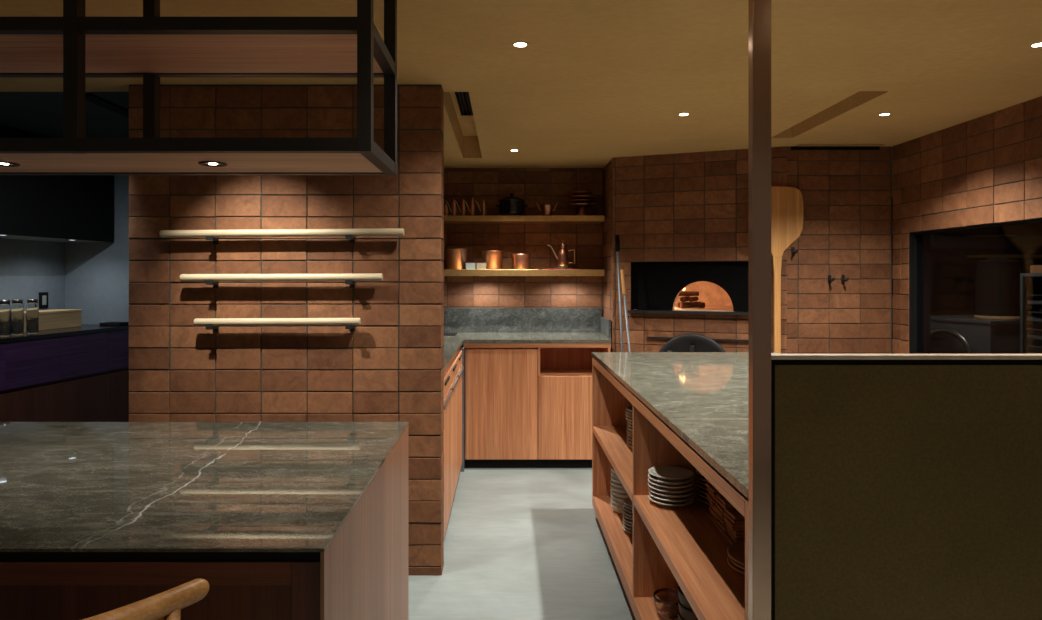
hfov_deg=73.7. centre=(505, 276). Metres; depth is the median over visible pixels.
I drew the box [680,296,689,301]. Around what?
log
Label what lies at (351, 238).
bracket
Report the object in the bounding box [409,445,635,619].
floor
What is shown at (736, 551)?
bowl
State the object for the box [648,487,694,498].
plate
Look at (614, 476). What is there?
bowl
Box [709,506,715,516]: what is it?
wooden slab
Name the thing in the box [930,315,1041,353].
counter
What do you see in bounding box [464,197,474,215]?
oil cruet
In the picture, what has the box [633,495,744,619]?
shelf
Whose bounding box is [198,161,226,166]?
recessed light
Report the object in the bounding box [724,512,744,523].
wooden slab
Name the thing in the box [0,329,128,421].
bar cabinet
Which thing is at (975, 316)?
round board
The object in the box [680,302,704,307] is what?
log
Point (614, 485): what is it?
bowl
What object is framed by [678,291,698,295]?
log
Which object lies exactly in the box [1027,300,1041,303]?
baking tray
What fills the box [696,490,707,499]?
plate
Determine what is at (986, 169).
wall
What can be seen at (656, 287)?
oven
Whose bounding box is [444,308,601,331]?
backsplash
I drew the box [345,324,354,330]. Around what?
bracket
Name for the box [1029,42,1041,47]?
recessed light
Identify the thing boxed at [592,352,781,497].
island countertop
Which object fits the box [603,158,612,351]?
wall
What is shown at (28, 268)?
wall
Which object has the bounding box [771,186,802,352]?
peel
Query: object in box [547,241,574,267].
coffee pot
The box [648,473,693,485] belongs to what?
plate
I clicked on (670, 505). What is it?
plate
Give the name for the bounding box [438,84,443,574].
wall
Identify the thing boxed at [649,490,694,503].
plate
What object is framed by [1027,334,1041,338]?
baking tray
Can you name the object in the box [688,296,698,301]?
log
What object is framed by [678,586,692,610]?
bowl
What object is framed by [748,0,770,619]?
post
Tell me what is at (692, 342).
door
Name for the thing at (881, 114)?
recessed light
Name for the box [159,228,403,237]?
wooden pole
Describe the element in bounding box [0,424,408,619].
kitchen island
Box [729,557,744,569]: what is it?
plate
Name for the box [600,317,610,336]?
side splash
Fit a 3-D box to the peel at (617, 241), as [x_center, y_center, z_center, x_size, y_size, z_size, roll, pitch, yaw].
[0.882,0.547,5.160,0.200,1.730,0.201,0,0,0]
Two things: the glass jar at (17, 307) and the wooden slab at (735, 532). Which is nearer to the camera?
the wooden slab at (735, 532)
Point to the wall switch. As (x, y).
(43, 296)
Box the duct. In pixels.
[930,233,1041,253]
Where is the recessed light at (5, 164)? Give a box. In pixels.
[0,162,19,166]
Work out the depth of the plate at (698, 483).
2.69 m
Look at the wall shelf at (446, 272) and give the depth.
5.57 m
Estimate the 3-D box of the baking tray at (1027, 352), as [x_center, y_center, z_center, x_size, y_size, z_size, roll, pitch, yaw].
[4.240,0.588,5.170,0.400,0.020,0.430,0,0,0]
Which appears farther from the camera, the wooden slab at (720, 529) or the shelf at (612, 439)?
the shelf at (612, 439)
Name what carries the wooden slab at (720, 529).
on the shelving unit at (667, 547)
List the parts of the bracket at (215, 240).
wall plate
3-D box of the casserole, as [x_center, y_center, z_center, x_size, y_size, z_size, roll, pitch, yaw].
[0.047,-0.591,5.700,0.233,0.195,0.211,0,0,40]
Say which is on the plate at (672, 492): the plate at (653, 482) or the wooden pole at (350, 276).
the plate at (653, 482)
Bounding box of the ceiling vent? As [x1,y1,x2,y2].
[455,92,472,115]
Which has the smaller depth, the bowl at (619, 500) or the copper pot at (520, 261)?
the bowl at (619, 500)
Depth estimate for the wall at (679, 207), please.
5.14 m
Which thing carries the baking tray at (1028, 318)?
on the rack at (1023, 303)
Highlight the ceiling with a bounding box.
[0,0,1041,196]
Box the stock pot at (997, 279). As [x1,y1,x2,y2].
[975,257,1021,315]
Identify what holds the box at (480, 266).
on the wall shelf at (446, 272)
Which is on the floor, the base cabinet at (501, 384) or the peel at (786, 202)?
the base cabinet at (501, 384)
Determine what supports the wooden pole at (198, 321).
on the bracket at (208, 327)
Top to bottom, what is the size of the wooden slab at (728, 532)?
0.010 m
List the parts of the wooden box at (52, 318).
lid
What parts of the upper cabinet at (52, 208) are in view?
panel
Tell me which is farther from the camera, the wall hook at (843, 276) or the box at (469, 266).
the box at (469, 266)
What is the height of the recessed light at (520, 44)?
0.005 m
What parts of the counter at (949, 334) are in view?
round door, plate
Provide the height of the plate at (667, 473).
0.022 m
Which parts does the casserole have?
lid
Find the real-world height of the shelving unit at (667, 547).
0.954 m
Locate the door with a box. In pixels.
[647,333,747,351]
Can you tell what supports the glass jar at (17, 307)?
on the countertop at (85, 328)
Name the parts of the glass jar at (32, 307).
lid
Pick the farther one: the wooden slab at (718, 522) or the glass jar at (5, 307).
the glass jar at (5, 307)
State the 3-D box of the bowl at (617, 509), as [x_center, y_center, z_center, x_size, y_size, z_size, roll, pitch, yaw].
[0.658,1.261,3.800,0.170,0.047,0.170,0,0,0]
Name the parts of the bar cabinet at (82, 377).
drawer, door, drawer, door, drawer, door, drawer, door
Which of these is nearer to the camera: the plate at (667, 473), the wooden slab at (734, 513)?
the wooden slab at (734, 513)
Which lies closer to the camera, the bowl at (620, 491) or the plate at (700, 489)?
the plate at (700, 489)
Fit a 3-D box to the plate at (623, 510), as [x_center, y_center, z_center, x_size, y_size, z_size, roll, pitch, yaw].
[0.672,1.190,3.500,0.170,0.022,0.170,0,0,0]
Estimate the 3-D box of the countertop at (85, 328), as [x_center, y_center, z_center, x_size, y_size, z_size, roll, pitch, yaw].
[-3.229,0.364,3.593,0.596,0.025,3.160,0,0,8]
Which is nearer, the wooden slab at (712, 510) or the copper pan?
the wooden slab at (712, 510)
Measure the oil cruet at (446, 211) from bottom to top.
0.105 m
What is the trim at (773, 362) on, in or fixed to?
attached to the wall partition at (902, 492)
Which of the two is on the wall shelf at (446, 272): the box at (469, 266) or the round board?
the box at (469, 266)
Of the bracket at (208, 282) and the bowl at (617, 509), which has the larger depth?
the bowl at (617, 509)
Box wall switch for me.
[39,292,47,307]
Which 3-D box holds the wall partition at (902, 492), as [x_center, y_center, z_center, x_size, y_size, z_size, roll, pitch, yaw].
[1.873,0.799,1.421,2.654,1.241,0.022,0,0,0]
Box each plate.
[622,509,632,517]
[622,520,632,527]
[622,526,632,533]
[623,497,632,507]
[623,506,632,513]
[623,513,632,520]
[623,516,632,524]
[623,523,632,530]
[648,466,693,480]
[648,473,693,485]
[648,478,693,489]
[648,482,693,494]
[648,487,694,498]
[648,495,693,507]
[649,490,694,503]
[696,473,709,482]
[696,485,707,494]
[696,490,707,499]
[696,494,709,504]
[697,478,705,484]
[697,482,707,490]
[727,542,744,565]
[727,556,744,574]
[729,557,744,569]
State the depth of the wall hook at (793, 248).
4.87 m
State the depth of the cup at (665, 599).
2.61 m
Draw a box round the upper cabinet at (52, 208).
[0,124,113,241]
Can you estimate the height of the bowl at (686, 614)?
0.067 m
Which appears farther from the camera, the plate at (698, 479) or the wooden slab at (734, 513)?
the plate at (698, 479)
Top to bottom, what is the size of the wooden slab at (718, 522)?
0.010 m
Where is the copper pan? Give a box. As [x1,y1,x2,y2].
[536,202,557,215]
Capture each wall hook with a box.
[792,247,797,255]
[828,275,834,282]
[842,275,848,282]
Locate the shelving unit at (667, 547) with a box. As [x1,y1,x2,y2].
[592,357,747,619]
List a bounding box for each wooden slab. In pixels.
[706,483,719,492]
[707,487,721,496]
[707,493,716,503]
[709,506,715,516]
[714,505,723,515]
[715,502,725,512]
[715,512,725,523]
[715,523,726,534]
[716,498,734,508]
[716,520,726,531]
[718,495,732,505]
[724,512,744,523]
[724,515,744,527]
[724,519,744,530]
[724,533,738,544]
[725,508,744,519]
[726,526,744,538]
[727,525,744,534]
[727,530,744,541]
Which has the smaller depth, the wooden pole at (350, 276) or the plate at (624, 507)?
the wooden pole at (350, 276)
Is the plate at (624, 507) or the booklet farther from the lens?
the booklet
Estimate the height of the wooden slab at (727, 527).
0.010 m
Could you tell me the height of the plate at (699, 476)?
0.022 m
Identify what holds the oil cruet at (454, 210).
on the wall shelf at (447, 219)
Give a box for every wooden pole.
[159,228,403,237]
[179,273,382,281]
[194,318,360,325]
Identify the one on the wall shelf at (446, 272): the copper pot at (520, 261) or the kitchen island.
the copper pot at (520, 261)
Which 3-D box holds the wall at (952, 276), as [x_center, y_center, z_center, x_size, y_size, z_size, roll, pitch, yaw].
[4.610,0.252,8.050,3.780,2.337,0.100,0,0,0]
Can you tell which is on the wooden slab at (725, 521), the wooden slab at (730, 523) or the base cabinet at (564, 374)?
the wooden slab at (730, 523)
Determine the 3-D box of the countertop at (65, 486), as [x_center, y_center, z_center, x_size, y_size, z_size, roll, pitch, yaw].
[-1.367,0.503,1.840,2.065,0.007,1.120,0,0,0]
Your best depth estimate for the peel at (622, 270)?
5.15 m
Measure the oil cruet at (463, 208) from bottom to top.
0.140 m
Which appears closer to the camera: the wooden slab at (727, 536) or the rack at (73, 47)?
the rack at (73, 47)
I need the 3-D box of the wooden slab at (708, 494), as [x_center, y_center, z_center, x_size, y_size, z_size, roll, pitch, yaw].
[0.793,0.796,2.498,0.120,0.010,0.090,0,0,2]
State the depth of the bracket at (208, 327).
3.25 m
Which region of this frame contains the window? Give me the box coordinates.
[909,218,1041,353]
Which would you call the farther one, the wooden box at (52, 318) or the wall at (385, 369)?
the wooden box at (52, 318)
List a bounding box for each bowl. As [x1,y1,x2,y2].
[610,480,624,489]
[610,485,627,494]
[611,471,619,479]
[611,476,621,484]
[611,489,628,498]
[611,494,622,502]
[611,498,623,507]
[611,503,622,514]
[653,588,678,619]
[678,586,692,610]
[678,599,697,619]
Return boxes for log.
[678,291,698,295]
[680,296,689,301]
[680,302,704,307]
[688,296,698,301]
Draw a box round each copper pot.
[444,249,470,269]
[481,251,503,269]
[511,254,530,269]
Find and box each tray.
[99,322,128,325]
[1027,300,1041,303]
[1027,317,1041,320]
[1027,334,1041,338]
[1027,352,1041,353]
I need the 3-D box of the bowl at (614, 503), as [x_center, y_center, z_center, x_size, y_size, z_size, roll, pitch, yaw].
[0.657,1.236,3.800,0.170,0.047,0.170,0,0,0]
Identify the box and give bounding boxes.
[24,309,81,331]
[466,263,475,269]
[477,263,486,269]
[1030,265,1041,272]
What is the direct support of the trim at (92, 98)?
attached to the wall at (96, 273)
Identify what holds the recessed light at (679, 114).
in the ceiling
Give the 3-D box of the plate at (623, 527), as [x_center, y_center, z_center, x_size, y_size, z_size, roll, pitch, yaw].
[0.672,1.273,3.500,0.170,0.022,0.170,0,0,0]
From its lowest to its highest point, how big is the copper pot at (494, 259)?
0.152 m
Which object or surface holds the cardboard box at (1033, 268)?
on the rack at (1023, 303)
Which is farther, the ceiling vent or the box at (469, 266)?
the box at (469, 266)
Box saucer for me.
[626,406,632,411]
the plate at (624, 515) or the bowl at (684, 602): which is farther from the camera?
the plate at (624, 515)
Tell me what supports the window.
in the wall at (986, 169)
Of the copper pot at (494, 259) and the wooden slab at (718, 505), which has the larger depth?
the copper pot at (494, 259)
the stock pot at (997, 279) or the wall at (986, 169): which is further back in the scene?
the stock pot at (997, 279)
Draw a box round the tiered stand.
[567,190,596,215]
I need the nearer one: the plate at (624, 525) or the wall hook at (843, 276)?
the plate at (624, 525)
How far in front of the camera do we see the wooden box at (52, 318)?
4.74 m
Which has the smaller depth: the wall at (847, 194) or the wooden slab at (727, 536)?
the wooden slab at (727, 536)
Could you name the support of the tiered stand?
on the wall shelf at (447, 219)
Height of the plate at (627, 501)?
0.022 m
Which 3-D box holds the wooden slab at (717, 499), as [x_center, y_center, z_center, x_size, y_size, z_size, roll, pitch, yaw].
[0.800,0.783,2.403,0.120,0.010,0.090,0,0,-2]
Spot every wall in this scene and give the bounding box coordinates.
[0,238,64,310]
[65,175,128,323]
[129,84,443,574]
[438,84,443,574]
[444,168,603,444]
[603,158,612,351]
[613,146,786,353]
[787,147,891,353]
[892,96,1041,353]
[892,197,1041,353]
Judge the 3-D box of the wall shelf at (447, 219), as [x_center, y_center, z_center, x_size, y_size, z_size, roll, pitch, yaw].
[-0.180,-0.471,5.710,1.940,0.044,0.279,0,0,0]
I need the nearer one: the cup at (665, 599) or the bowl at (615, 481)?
the cup at (665, 599)
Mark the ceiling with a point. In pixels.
(595, 82)
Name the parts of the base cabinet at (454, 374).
drawer, door, handle, drawer, door, handle, drawer, door, handle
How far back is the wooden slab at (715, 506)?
2.40 m
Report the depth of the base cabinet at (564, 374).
5.12 m
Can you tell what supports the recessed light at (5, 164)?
attached to the rack at (73, 47)
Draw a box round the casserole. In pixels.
[496,193,527,215]
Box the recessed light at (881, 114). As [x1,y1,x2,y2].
[878,113,890,115]
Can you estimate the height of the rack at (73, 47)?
0.600 m
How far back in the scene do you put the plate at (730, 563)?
2.05 m
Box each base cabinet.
[444,348,463,536]
[465,348,537,467]
[538,348,610,467]
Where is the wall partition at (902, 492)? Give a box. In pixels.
[774,365,1041,619]
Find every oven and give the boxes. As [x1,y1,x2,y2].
[628,261,747,314]
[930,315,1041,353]
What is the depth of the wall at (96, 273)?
5.16 m
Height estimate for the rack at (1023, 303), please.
1.450 m
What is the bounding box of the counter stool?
[82,578,208,619]
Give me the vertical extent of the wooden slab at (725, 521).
0.010 m
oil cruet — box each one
[444,204,448,215]
[446,199,456,215]
[455,199,465,215]
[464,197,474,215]
[475,200,485,215]
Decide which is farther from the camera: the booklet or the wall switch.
the booklet
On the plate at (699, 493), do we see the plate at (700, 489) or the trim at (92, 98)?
the plate at (700, 489)
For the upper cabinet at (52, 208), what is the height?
0.660 m
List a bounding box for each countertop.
[0,324,128,342]
[0,422,408,551]
[444,332,610,371]
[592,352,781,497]
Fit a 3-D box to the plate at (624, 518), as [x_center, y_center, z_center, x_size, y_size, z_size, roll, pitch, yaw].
[0.673,1.223,3.498,0.170,0.022,0.170,0,0,0]
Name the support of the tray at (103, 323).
on the countertop at (85, 328)
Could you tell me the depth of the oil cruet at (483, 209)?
5.65 m
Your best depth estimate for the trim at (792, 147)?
4.87 m
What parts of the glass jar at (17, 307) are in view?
lid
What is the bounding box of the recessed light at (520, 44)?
[512,41,528,47]
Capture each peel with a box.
[615,235,622,351]
[620,269,630,351]
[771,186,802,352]
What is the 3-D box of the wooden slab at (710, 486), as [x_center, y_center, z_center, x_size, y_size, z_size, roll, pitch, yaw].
[0.792,0.759,2.502,0.120,0.010,0.090,0,0,-1]
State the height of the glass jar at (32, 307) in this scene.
0.216 m
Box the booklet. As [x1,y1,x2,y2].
[544,269,577,269]
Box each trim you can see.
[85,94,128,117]
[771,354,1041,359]
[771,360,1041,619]
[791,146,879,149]
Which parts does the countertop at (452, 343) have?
edge rail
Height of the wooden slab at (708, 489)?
0.010 m
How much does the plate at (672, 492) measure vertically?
0.022 m
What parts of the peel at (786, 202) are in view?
handle, blade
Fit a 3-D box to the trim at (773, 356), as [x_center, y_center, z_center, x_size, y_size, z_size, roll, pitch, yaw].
[1.867,0.162,1.417,2.666,0.008,0.034,0,0,0]
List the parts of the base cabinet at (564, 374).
door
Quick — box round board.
[974,315,1019,319]
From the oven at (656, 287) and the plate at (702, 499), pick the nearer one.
the plate at (702, 499)
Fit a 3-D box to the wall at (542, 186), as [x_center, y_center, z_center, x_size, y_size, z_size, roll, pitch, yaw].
[-0.335,0.252,5.916,2.330,2.337,0.128,0,0,0]
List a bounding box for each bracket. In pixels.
[206,236,218,244]
[206,280,218,287]
[206,325,218,331]
[345,235,354,243]
[345,280,354,287]
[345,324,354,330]
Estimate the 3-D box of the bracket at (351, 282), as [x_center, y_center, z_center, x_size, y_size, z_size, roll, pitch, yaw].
[-0.730,0.030,3.265,0.034,0.042,0.078,0,0,0]
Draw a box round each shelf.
[444,216,604,223]
[444,270,604,275]
[593,426,632,501]
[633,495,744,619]
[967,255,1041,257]
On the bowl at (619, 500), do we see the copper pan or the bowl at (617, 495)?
the bowl at (617, 495)
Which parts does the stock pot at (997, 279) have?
lid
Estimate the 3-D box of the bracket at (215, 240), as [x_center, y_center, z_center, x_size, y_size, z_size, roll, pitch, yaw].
[-1.378,-0.175,3.265,0.034,0.042,0.078,0,0,0]
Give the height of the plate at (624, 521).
0.022 m
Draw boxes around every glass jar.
[0,300,10,336]
[11,299,23,335]
[26,299,38,334]
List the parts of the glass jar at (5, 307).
lid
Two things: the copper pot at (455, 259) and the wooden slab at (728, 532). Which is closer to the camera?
the wooden slab at (728, 532)
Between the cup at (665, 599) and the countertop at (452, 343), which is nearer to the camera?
the cup at (665, 599)
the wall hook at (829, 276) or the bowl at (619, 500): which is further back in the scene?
the wall hook at (829, 276)
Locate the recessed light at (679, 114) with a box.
[678,113,689,115]
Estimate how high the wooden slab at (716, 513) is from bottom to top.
0.010 m
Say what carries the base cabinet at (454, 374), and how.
on the floor
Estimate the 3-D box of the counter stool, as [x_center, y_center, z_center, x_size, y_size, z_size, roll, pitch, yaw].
[-0.700,0.937,1.057,0.505,0.968,0.402,0,0,0]
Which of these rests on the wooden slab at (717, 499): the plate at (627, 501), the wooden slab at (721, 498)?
the wooden slab at (721, 498)
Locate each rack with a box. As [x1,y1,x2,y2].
[0,0,396,174]
[1020,273,1041,353]

